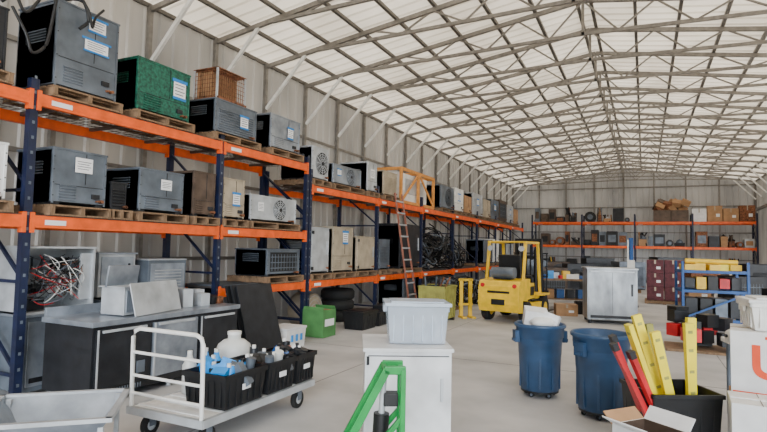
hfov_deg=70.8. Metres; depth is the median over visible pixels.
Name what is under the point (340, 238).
hvac unit
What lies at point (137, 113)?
pallet
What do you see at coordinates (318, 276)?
pallet
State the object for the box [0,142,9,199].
hvac unit
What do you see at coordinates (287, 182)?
pallet
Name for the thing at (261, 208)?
hvac unit
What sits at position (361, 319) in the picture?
tote
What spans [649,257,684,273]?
hvac unit
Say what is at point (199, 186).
hvac unit
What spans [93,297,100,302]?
hvac unit
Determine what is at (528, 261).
hvac unit
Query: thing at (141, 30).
wall
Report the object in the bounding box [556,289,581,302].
cardboard box
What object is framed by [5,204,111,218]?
pallet
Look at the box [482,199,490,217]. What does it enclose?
hvac unit
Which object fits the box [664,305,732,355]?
pile of parts
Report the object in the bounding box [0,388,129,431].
hopper
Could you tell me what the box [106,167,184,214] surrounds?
hvac unit
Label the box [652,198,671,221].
carton
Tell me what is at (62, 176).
generator
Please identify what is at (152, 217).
pallet
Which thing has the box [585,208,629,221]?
machine parts
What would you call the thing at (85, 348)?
base cabinet
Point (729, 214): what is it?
cardboard box
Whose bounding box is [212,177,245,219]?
hvac unit
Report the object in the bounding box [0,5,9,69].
hvac unit
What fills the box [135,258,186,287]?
hvac unit
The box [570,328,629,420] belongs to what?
barrel
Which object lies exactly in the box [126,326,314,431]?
cart
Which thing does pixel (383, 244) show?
hvac unit
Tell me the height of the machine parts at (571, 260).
1.266 m
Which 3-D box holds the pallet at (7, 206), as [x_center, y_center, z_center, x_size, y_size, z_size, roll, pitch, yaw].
[-4.048,-0.113,4.867,0.800,0.110,0.920,0,-4,26]
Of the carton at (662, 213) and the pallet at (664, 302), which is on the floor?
the pallet at (664, 302)
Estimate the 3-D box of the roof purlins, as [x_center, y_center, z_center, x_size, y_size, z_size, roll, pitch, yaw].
[5.699,-3.331,14.169,12.380,0.986,36.000,0,-4,26]
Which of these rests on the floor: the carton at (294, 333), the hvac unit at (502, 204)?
the carton at (294, 333)
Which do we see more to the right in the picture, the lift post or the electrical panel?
the lift post
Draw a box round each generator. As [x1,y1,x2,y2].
[15,0,119,101]
[15,146,107,207]
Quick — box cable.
[0,0,104,53]
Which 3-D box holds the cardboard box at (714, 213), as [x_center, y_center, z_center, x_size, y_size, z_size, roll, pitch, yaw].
[16.621,-0.095,27.139,0.640,0.803,0.602,0,-4,26]
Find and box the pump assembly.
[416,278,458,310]
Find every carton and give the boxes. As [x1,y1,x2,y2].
[279,323,306,346]
[302,304,335,337]
[602,405,695,431]
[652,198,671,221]
[668,198,690,221]
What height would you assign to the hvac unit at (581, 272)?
0.800 m
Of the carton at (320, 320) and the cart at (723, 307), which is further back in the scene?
the cart at (723, 307)
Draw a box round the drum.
[287,292,321,323]
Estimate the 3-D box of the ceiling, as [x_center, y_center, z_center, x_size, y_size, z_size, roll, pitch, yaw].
[5.700,-3.366,14.172,13.000,1.018,36.000,0,-4,26]
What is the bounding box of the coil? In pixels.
[192,66,246,107]
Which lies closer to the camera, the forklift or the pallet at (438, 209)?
the forklift
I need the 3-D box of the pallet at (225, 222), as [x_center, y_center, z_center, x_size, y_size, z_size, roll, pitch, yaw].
[-2.510,0.110,8.075,0.820,0.110,0.550,0,-4,26]
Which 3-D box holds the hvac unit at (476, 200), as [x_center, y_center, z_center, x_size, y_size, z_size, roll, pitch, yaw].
[3.113,-0.397,19.741,0.760,0.800,1.323,0,-4,26]
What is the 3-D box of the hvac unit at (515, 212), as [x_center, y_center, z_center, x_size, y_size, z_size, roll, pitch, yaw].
[5.933,0.059,25.580,0.760,0.700,0.923,0,-4,26]
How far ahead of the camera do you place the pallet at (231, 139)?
7.96 m
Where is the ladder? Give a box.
[394,193,418,312]
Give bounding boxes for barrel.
[512,320,567,398]
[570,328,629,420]
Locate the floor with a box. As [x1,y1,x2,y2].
[0,283,735,431]
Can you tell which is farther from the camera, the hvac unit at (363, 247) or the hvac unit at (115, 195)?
the hvac unit at (363, 247)
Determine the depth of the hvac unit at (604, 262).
23.72 m
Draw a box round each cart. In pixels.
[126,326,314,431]
[674,258,749,323]
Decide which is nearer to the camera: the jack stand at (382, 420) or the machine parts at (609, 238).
the jack stand at (382, 420)
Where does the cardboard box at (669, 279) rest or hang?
on the cardboard box at (669, 292)
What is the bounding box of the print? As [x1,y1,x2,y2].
[752,345,766,379]
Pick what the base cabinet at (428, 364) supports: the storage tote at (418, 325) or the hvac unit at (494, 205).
the storage tote at (418, 325)
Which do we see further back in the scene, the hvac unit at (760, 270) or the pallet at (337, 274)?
the hvac unit at (760, 270)
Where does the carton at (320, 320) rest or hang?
on the floor
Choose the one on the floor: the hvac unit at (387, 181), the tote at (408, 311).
the tote at (408, 311)
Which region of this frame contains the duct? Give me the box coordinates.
[99,265,180,316]
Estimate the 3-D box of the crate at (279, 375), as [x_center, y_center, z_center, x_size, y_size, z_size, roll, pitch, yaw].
[-1.097,1.375,4.927,0.469,0.370,0.430,0,-4,26]
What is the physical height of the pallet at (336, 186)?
0.110 m
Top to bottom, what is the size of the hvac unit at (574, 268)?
1.000 m
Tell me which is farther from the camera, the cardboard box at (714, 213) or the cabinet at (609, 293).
the cardboard box at (714, 213)
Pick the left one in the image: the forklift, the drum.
the drum
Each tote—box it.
[341,308,378,330]
[370,308,391,325]
[373,303,402,322]
[383,298,451,341]
[402,307,413,318]
[574,301,582,314]
[735,295,766,330]
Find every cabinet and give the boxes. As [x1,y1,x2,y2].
[0,313,44,392]
[42,302,239,391]
[362,334,453,431]
[582,266,638,323]
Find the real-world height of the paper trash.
0.264 m
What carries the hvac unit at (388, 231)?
on the rack at (316, 193)
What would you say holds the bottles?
on the cart at (173, 407)
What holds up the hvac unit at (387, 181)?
on the rack at (316, 193)
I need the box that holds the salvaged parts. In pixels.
[177,286,222,307]
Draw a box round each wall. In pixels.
[0,0,513,315]
[513,169,756,281]
[754,175,766,263]
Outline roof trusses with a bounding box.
[71,0,766,203]
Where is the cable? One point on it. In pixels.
(88, 13)
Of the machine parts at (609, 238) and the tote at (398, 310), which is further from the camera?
the machine parts at (609, 238)
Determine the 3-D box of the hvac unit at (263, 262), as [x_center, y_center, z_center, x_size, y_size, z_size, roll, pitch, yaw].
[-1.947,0.778,9.174,0.710,0.450,0.923,0,-4,26]
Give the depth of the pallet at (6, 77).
5.08 m
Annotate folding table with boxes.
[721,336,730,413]
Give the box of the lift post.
[627,238,638,306]
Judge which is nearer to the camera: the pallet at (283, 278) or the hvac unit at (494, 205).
the pallet at (283, 278)
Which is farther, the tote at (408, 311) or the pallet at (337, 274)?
the tote at (408, 311)
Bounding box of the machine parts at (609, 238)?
[584,230,627,245]
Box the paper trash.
[522,305,560,325]
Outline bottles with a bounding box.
[181,347,221,393]
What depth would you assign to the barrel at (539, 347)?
5.67 m
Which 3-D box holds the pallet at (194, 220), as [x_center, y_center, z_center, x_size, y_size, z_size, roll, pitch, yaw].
[-2.804,0.073,7.558,0.900,0.110,0.500,0,-4,26]
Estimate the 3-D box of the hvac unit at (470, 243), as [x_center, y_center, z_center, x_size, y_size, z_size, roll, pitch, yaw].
[3.742,1.375,21.017,0.760,0.900,1.223,0,-4,26]
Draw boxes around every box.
[554,303,577,316]
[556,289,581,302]
[647,260,663,272]
[647,273,663,286]
[647,286,663,300]
[664,260,681,273]
[664,273,680,286]
[664,286,680,301]
[688,292,710,296]
[691,209,706,221]
[706,206,722,221]
[722,208,738,221]
[727,390,766,431]
[729,323,766,394]
[738,205,755,221]
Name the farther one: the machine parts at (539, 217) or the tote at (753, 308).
the machine parts at (539, 217)
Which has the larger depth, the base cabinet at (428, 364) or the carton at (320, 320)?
the carton at (320, 320)
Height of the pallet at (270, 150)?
0.110 m
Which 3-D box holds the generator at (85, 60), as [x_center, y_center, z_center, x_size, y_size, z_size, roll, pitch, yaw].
[-3.496,-1.767,6.015,0.720,0.930,0.743,0,-4,26]
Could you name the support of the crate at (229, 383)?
on the cart at (173, 407)
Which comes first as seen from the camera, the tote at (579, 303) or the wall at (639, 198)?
the tote at (579, 303)
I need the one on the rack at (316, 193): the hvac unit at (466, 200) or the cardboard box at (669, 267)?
the hvac unit at (466, 200)
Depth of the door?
7.57 m
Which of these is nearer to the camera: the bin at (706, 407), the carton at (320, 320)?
the bin at (706, 407)
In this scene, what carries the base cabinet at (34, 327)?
on the floor
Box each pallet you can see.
[0,69,14,84]
[0,200,14,212]
[3,84,123,119]
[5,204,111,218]
[91,108,194,136]
[110,209,132,219]
[130,211,188,223]
[174,131,260,150]
[176,216,219,225]
[222,218,248,227]
[227,274,303,283]
[231,221,299,230]
[233,147,303,162]
[274,178,331,188]
[297,273,331,280]
[302,183,364,195]
[332,271,355,278]
[351,270,377,276]
[354,194,399,201]
[365,191,379,197]
[378,269,392,274]
[388,267,421,272]
[434,207,455,213]
[456,211,465,215]
[462,263,493,265]
[474,215,484,219]
[645,298,680,304]
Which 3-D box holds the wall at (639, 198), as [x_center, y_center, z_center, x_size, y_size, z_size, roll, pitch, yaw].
[13.434,0.445,30.144,12.400,6.350,0.100,0,-4,26]
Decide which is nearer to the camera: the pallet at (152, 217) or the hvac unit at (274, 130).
the pallet at (152, 217)
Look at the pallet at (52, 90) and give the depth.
5.83 m
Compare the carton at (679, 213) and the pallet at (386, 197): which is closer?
the pallet at (386, 197)
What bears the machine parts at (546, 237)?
on the rack at (582, 223)
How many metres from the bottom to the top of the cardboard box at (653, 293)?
0.413 m
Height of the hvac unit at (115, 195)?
0.320 m
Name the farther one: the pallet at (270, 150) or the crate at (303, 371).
the pallet at (270, 150)
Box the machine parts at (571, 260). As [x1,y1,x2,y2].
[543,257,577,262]
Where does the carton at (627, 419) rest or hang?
on the floor
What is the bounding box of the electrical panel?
[0,245,96,314]
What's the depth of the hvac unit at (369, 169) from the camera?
11.92 m
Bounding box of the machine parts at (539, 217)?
[535,207,576,221]
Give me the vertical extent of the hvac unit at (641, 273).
1.100 m
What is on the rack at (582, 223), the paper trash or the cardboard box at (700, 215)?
the cardboard box at (700, 215)
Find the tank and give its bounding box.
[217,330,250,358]
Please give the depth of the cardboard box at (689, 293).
17.31 m
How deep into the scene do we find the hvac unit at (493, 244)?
21.79 m
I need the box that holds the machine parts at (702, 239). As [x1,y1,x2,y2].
[695,232,754,247]
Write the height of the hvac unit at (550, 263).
1.000 m
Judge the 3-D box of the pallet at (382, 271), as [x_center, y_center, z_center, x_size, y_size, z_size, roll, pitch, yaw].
[-0.329,1.300,12.670,0.900,0.110,0.650,0,-4,26]
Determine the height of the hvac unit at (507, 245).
0.800 m
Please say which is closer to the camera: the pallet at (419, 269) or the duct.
the duct
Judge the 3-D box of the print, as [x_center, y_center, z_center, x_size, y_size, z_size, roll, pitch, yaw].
[3.004,1.038,3.648,0.849,0.243,0.002,-1,-4,33]
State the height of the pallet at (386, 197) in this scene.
0.110 m
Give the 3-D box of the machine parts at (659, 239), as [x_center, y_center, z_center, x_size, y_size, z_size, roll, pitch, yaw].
[14.467,1.221,28.200,2.192,0.753,0.791,0,-4,26]
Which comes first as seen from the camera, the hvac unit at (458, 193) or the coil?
the coil
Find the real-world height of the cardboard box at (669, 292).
0.413 m
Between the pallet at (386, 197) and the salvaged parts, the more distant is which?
the pallet at (386, 197)
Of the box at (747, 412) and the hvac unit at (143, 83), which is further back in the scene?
the hvac unit at (143, 83)
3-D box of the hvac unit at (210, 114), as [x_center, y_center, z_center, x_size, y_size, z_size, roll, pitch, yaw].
[-2.436,-1.403,8.138,0.660,0.500,0.923,0,-4,26]
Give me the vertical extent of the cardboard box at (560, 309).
0.283 m
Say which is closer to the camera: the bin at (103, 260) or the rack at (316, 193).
the bin at (103, 260)
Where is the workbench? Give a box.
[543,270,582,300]
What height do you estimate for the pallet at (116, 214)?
0.110 m
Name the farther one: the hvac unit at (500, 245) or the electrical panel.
the hvac unit at (500, 245)
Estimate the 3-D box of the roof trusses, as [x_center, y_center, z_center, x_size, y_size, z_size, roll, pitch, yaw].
[5.628,-2.836,14.014,12.312,1.900,35.580,0,-4,26]
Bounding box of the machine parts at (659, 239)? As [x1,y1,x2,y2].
[637,232,684,246]
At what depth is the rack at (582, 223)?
28.14 m
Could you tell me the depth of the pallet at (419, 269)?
13.89 m
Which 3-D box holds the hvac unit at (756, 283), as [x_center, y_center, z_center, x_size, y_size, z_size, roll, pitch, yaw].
[9.426,2.033,14.201,0.823,0.900,0.860,1,-3,5]
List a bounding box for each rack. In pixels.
[0,75,309,393]
[263,169,522,318]
[531,213,758,263]
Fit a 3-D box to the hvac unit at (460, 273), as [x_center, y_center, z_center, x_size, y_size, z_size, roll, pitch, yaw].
[2.169,2.200,17.880,0.760,0.700,1.323,0,-4,26]
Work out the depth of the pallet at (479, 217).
19.74 m
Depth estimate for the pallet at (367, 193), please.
11.93 m
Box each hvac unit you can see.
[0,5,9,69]
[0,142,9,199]
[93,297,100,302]
[102,181,127,209]
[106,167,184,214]
[116,55,190,122]
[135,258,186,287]
[170,170,215,216]
[187,281,254,302]
[189,97,256,141]
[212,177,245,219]
[235,248,299,276]
[242,194,296,223]
[254,112,300,153]
[279,227,329,273]
[280,145,328,180]
[312,226,352,272]
[326,163,361,188]
[339,161,377,191]
[352,236,374,270]
[373,239,389,269]
[377,170,396,195]
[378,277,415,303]
[379,223,419,268]
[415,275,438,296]
[426,184,453,209]
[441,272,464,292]
[452,187,463,211]
[463,192,482,215]
[463,195,471,213]
[466,239,491,262]
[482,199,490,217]
[483,239,498,262]
[486,199,498,219]
[494,199,506,221]
[499,244,505,254]
[506,205,513,223]
[506,244,512,254]
[513,209,517,223]
[527,260,547,282]
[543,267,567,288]
[548,261,569,266]
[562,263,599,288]
[579,271,582,288]
[580,257,614,266]
[611,261,645,289]
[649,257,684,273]
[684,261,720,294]
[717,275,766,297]
[732,264,766,276]
[761,288,766,295]
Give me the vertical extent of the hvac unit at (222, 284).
0.850 m
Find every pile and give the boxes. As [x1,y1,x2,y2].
[418,223,469,270]
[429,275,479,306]
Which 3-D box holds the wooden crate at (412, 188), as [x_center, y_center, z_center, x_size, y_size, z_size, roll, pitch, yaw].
[0.579,-0.714,14.791,0.870,0.920,2.370,0,-4,26]
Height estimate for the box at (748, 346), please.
1.004 m
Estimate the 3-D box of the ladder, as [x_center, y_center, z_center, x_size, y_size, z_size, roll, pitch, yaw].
[0.560,0.900,12.843,0.363,2.861,0.835,0,-4,26]
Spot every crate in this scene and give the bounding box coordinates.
[181,353,267,410]
[230,345,297,394]
[260,338,316,383]
[377,166,434,209]
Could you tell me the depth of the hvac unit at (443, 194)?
16.20 m
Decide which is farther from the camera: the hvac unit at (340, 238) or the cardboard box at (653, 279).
the cardboard box at (653, 279)
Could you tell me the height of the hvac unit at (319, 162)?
0.620 m
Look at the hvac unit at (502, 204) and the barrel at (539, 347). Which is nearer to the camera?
the barrel at (539, 347)
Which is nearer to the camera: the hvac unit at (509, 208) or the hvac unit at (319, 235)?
the hvac unit at (319, 235)
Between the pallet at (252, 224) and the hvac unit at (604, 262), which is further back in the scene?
the hvac unit at (604, 262)
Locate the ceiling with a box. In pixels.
[145,0,766,186]
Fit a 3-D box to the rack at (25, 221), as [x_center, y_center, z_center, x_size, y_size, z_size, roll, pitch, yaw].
[-3.470,0.279,6.441,1.082,3.138,7.580,0,-4,26]
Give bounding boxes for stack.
[321,287,354,321]
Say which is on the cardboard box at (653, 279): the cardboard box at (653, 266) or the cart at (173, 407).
the cardboard box at (653, 266)
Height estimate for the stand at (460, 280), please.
0.890 m
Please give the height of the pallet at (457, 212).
0.110 m
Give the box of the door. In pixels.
[225,283,281,350]
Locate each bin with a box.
[93,252,137,296]
[417,276,456,322]
[619,378,725,431]
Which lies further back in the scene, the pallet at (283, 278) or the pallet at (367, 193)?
the pallet at (367, 193)
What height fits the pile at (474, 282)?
0.852 m
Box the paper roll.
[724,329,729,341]
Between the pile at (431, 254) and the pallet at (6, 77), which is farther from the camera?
the pile at (431, 254)
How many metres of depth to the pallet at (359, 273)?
11.68 m
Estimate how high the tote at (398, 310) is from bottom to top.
0.358 m
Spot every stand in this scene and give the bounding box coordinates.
[344,360,405,431]
[458,278,475,318]
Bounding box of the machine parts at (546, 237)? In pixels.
[541,231,579,244]
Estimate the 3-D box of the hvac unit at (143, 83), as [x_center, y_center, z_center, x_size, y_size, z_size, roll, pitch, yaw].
[-3.025,-1.567,6.942,0.680,0.660,0.843,0,-4,26]
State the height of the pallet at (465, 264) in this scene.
0.110 m
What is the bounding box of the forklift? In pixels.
[478,238,553,319]
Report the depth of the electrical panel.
5.77 m
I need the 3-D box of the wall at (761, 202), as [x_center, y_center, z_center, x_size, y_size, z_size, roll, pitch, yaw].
[11.164,-0.246,11.316,0.120,5.400,36.120,0,-4,26]
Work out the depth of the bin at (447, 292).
11.59 m
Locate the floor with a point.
(486, 396)
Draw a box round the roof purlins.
[133,0,766,187]
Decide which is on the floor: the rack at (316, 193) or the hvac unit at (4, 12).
the rack at (316, 193)
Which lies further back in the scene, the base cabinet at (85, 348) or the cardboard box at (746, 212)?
the cardboard box at (746, 212)
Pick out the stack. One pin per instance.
(341, 298)
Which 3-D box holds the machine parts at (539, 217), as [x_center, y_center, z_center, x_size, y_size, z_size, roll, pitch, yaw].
[9.771,-0.054,30.552,2.241,0.840,0.714,0,-4,26]
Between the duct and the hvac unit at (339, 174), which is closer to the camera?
the duct
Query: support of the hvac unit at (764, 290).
on the pallet
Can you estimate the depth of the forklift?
11.82 m

